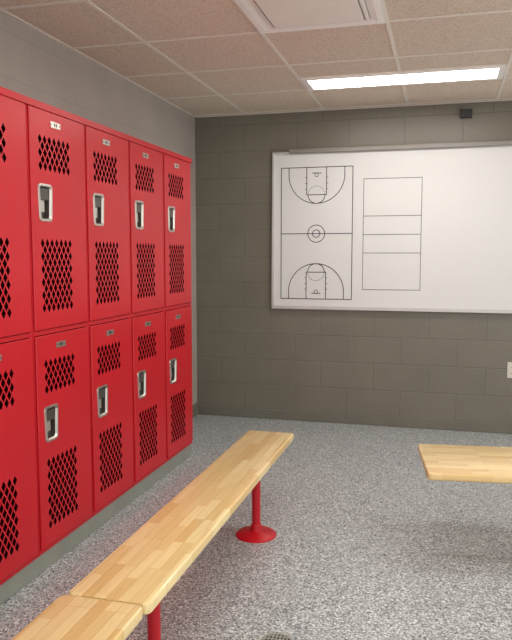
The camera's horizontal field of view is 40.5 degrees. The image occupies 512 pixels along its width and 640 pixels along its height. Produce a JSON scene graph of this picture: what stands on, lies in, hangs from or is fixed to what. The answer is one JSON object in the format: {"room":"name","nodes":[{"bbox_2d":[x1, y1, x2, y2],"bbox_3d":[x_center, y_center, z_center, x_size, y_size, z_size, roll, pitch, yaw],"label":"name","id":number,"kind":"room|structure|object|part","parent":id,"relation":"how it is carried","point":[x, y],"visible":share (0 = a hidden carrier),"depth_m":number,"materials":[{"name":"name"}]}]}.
{"room":"changing room","nodes":[
{"label":"changing room","id":0,"kind":"room"},
{"bbox_2d":[0,11,196,404],"bbox_3d":[-1.413,-0.115,2.393,0.120,2.383,6.680,1,6,15],"label":"wall","id":1,"kind":"structure","parent":0,"point":[33,65],"depth_m":3.91,"materials":[{"name":"grey paint"}]},
{"bbox_2d":[0,444,190,604],"bbox_3d":[-1.012,0.980,3.052,0.365,0.080,3.160,1,6,15],"label":"trim","id":2,"kind":"structure","parent":1,"relation":"attached to","point":[31,571],"depth_m":3.17,"materials":[{"name":"grey concrete"}]},
{"bbox_2d":[0,86,38,584],"bbox_3d":[-1.107,0.071,2.564,0.376,1.819,0.445,1,6,15],"label":"locker","id":3,"kind":"object","parent":2,"relation":"on","point":[19,542],"visible":1,"depth_m":2.63,"materials":[{"name":"red metal"}]},
{"bbox_3d":[-0.934,-0.369,2.475,0.006,0.876,0.421,1,6,15],"label":"door","id":4,"kind":"part","parent":3,"relation":"part of","materials":[{"name":"red metal"}]},
{"bbox_3d":[-0.934,0.526,2.559,0.006,0.876,0.421,1,6,15],"label":"door","id":5,"kind":"part","parent":3,"relation":"part of","materials":[{"name":"red metal"}]},
{"bbox_2d":[25,97,92,555],"bbox_3d":[-0.991,0.031,2.991,0.376,1.819,0.445,1,6,15],"label":"locker","id":6,"kind":"object","parent":2,"relation":"on","point":[54,136],"visible":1,"depth_m":2.95,"materials":[{"name":"red metal"}]},
{"bbox_3d":[-0.854,-0.470,2.784,0.029,0.150,0.104,1,6,15],"label":"handle","id":7,"kind":"part","parent":6,"relation":"part of","materials":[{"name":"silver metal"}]},
{"bbox_3d":[-0.854,0.424,2.868,0.029,0.150,0.104,1,6,15],"label":"handle","id":8,"kind":"part","parent":6,"relation":"part of","materials":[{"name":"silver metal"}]},
{"bbox_3d":[-0.820,-0.794,2.836,0.004,0.024,0.072,1,6,15],"label":"number plate","id":9,"kind":"part","parent":6,"relation":"part of","materials":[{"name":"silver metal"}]},
{"bbox_3d":[-0.817,-0.409,2.903,0.006,0.876,0.421,1,6,15],"label":"door","id":10,"kind":"part","parent":6,"relation":"part of","materials":[{"name":"red metal"}]},
{"bbox_3d":[-0.820,0.100,2.920,0.004,0.024,0.072,1,6,15],"label":"number plate","id":11,"kind":"part","parent":6,"relation":"part of","materials":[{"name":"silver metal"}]},
{"bbox_3d":[-0.817,0.486,2.987,0.006,0.876,0.421,1,6,15],"label":"door","id":12,"kind":"part","parent":6,"relation":"part of","materials":[{"name":"red metal"}]},
{"bbox_2d":[84,119,133,515],"bbox_3d":[-0.874,-0.009,3.419,0.376,1.819,0.445,1,6,15],"label":"locker","id":13,"kind":"object","parent":2,"relation":"on","point":[105,148],"visible":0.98,"depth_m":3.38,"materials":[{"name":"red metal"}]},
{"bbox_3d":[-0.738,-0.510,3.212,0.029,0.150,0.104,1,6,15],"label":"handle","id":14,"kind":"part","parent":13,"relation":"part of","materials":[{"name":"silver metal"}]},
{"bbox_3d":[-0.738,0.384,3.296,0.029,0.150,0.104,1,6,15],"label":"handle","id":15,"kind":"part","parent":13,"relation":"part of","materials":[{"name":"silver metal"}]},
{"bbox_3d":[-0.704,-0.835,3.264,0.004,0.024,0.072,1,6,15],"label":"number plate","id":16,"kind":"part","parent":13,"relation":"part of","materials":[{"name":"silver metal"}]},
{"bbox_3d":[-0.701,-0.449,3.330,0.006,0.876,0.421,1,6,15],"label":"door","id":17,"kind":"part","parent":13,"relation":"part of","materials":[{"name":"red metal"}]},
{"bbox_3d":[-0.704,0.060,3.348,0.004,0.024,0.072,1,6,15],"label":"number plate","id":18,"kind":"part","parent":13,"relation":"part of","materials":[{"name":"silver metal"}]},
{"bbox_3d":[-0.701,0.446,3.414,0.006,0.876,0.421,1,6,15],"label":"door","id":19,"kind":"part","parent":13,"relation":"part of","materials":[{"name":"red metal"}]},
{"bbox_2d":[128,136,165,485],"bbox_3d":[-0.758,-0.049,3.847,0.376,1.819,0.445,1,6,15],"label":"locker","id":20,"kind":"object","parent":2,"relation":"on","point":[145,159],"visible":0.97,"depth_m":3.81,"materials":[{"name":"red metal"}]},
{"bbox_3d":[-0.621,-0.550,3.640,0.029,0.150,0.104,1,6,15],"label":"handle","id":21,"kind":"part","parent":20,"relation":"part of","materials":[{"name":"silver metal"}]},
{"bbox_3d":[-0.621,0.344,3.724,0.029,0.150,0.104,1,6,15],"label":"handle","id":22,"kind":"part","parent":20,"relation":"part of","materials":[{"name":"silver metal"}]},
{"bbox_3d":[-0.587,-0.875,3.692,0.004,0.024,0.072,1,6,15],"label":"number plate","id":23,"kind":"part","parent":20,"relation":"part of","materials":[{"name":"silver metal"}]},
{"bbox_3d":[-0.584,-0.489,3.758,0.006,0.876,0.421,1,6,15],"label":"door","id":24,"kind":"part","parent":20,"relation":"part of","materials":[{"name":"red metal"}]},
{"bbox_3d":[-0.584,0.406,3.842,0.006,0.876,0.421,1,6,15],"label":"door","id":25,"kind":"part","parent":20,"relation":"part of","materials":[{"name":"red metal"}]},
{"bbox_2d":[163,149,192,461],"bbox_3d":[-0.641,-0.089,4.274,0.376,1.819,0.445,1,6,15],"label":"locker","id":26,"kind":"object","parent":2,"relation":"on","point":[176,167],"visible":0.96,"depth_m":4.24,"materials":[{"name":"red metal"}]},
{"bbox_3d":[-0.505,-0.590,4.067,0.029,0.150,0.104,1,6,15],"label":"handle","id":27,"kind":"part","parent":26,"relation":"part of","materials":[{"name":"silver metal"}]},
{"bbox_3d":[-0.505,0.304,4.151,0.029,0.150,0.104,1,6,15],"label":"handle","id":28,"kind":"part","parent":26,"relation":"part of","materials":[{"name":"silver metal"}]},
{"bbox_3d":[-0.468,-0.529,4.186,0.006,0.876,0.421,1,6,15],"label":"door","id":29,"kind":"part","parent":26,"relation":"part of","materials":[{"name":"red metal"}]},
{"bbox_3d":[-0.468,0.365,4.269,0.006,0.876,0.421,1,6,15],"label":"door","id":30,"kind":"part","parent":26,"relation":"part of","materials":[{"name":"red metal"}]},
{"bbox_2d":[192,403,197,416],"bbox_3d":[-0.620,0.772,5.162,0.012,0.100,1.077,1,6,15],"label":"baseboard","id":31,"kind":"structure","parent":1,"relation":"attached to","point":[195,406],"depth_m":5.61,"materials":[{"name":"grey rubber"}]},
{"bbox_2d":[0,0,511,117],"bbox_3d":[0.686,-1.246,1.715,4.230,0.004,6.680,1,6,15],"label":"grid","id":32,"kind":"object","parent":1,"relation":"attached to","point":[383,5],"depth_m":3.91,"materials":[{"name":"metal"}]},
{"bbox_2d":[0,414,511,639],"bbox_3d":[0.686,1.174,1.942,4.470,0.100,6.920,1,6,15],"label":"floor","id":33,"kind":"structure","parent":0,"point":[365,546],"depth_m":3.08,"materials":[{"name":"grey carpet"}]},
{"bbox_2d":[11,595,142,639],"bbox_3d":[-0.619,1.005,0.955,0.235,0.420,1.762,1,6,15],"label":"bench","id":34,"kind":"object","parent":33,"relation":"on","point":[68,617],"visible":1,"depth_m":1.67,"materials":[{"name":"brown wood"}]},
{"bbox_2d":[69,430,293,639],"bbox_3d":[-0.153,0.846,2.652,0.235,0.420,1.762,1,6,15],"label":"bench","id":35,"kind":"object","parent":33,"relation":"on","point":[143,569],"visible":0.99,"depth_m":2.26,"materials":[{"name":"brown wood"}]},
{"bbox_2d":[260,633,292,639],"bbox_3d":[0.069,1.085,2.336,0.120,0.003,0.120,1,6,15],"label":"floor drain","id":36,"kind":"object","parent":33,"relation":"on","point":[271,636],"visible":1,"depth_m":2.37,"materials":[{"name":"metal"}]},
{"bbox_2d":[417,444,511,483],"bbox_3d":[1.469,0.819,2.950,1.500,0.420,0.452,1,5,8],"label":"bench","id":37,"kind":"object","parent":33,"relation":"on","point":[485,464],"visible":1,"depth_m":2.94,"materials":[{"name":"brown wood"}]},
{"bbox_2d":[0,0,511,116],"bbox_3d":[0.686,-1.298,1.710,4.470,0.100,6.920,1,6,15],"label":"ceiling","id":38,"kind":"structure","parent":0,"point":[76,24],"depth_m":3.66,"materials":[{"name":"tile"}]},
{"bbox_2d":[234,0,384,33],"bbox_3d":[0.235,-1.355,3.009,0.592,0.016,0.592,1,6,15],"label":"ceiling vent","id":39,"kind":"object","parent":38,"relation":"in","point":[268,16],"visible":1,"depth_m":3.08,"materials":[{"name":"white metal"}]},
{"bbox_3d":[0.235,-1.355,3.009,0.416,0.016,0.416,1,6,15],"label":"panel","id":40,"kind":"part","parent":39,"relation":"part of","materials":[{"name":"white metal"}]},
{"bbox_2d":[301,65,505,90],"bbox_3d":[0.889,-1.476,4.248,1.194,0.009,0.296,1,6,15],"label":"recessed light","id":41,"kind":"object","parent":38,"relation":"in","point":[485,72],"visible":1,"depth_m":4.23,"materials":[{"name":"white plastic"}]},
{"bbox_2d":[195,100,511,423],"bbox_3d":[1.576,-0.368,5.093,4.470,2.383,0.120,1,6,15],"label":"wall","id":42,"kind":"structure","parent":0,"point":[253,354],"depth_m":5.35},
{"bbox_2d":[198,405,511,433],"bbox_3d":[1.559,0.787,5.138,4.230,0.075,0.012,1,6,15],"label":"baseboard","id":43,"kind":"structure","parent":42,"relation":"attached to","point":[502,428],"depth_m":5.34,"materials":[{"name":"grey rubber"}]},
{"bbox_2d":[271,140,511,313],"bbox_3d":[1.595,-0.657,4.972,3.051,1.215,0.049,1,6,15],"label":"whiteboard","id":44,"kind":"object","parent":42,"relation":"attached to","point":[407,227],"visible":1,"depth_m":5.13,"materials":[{"name":"ceramic"}]},
{"bbox_3d":[1.660,-1.243,4.900,2.910,0.034,0.049,1,6,15],"label":"display rail","id":45,"kind":"part","parent":44,"relation":"part of","materials":[{"name":"silver metal"}]},
{"bbox_2d":[460,109,471,118],"bbox_3d":[1.492,-1.466,4.927,0.080,0.068,0.044,1,6,15],"label":"sensor","id":46,"kind":"object","parent":42,"relation":"attached to","point":[464,113],"visible":1,"depth_m":4.91,"materials":[{"name":"black plastic"}]},
{"bbox_2d":[507,362,511,377],"bbox_3d":[1.855,0.364,5.018,0.072,0.116,0.008,1,6,15],"label":"wall outlet","id":47,"kind":"object","parent":42,"relation":"attached to","point":[509,365],"visible":1,"depth_m":5.02,"materials":[{"name":"beige plastic"}]}
]}

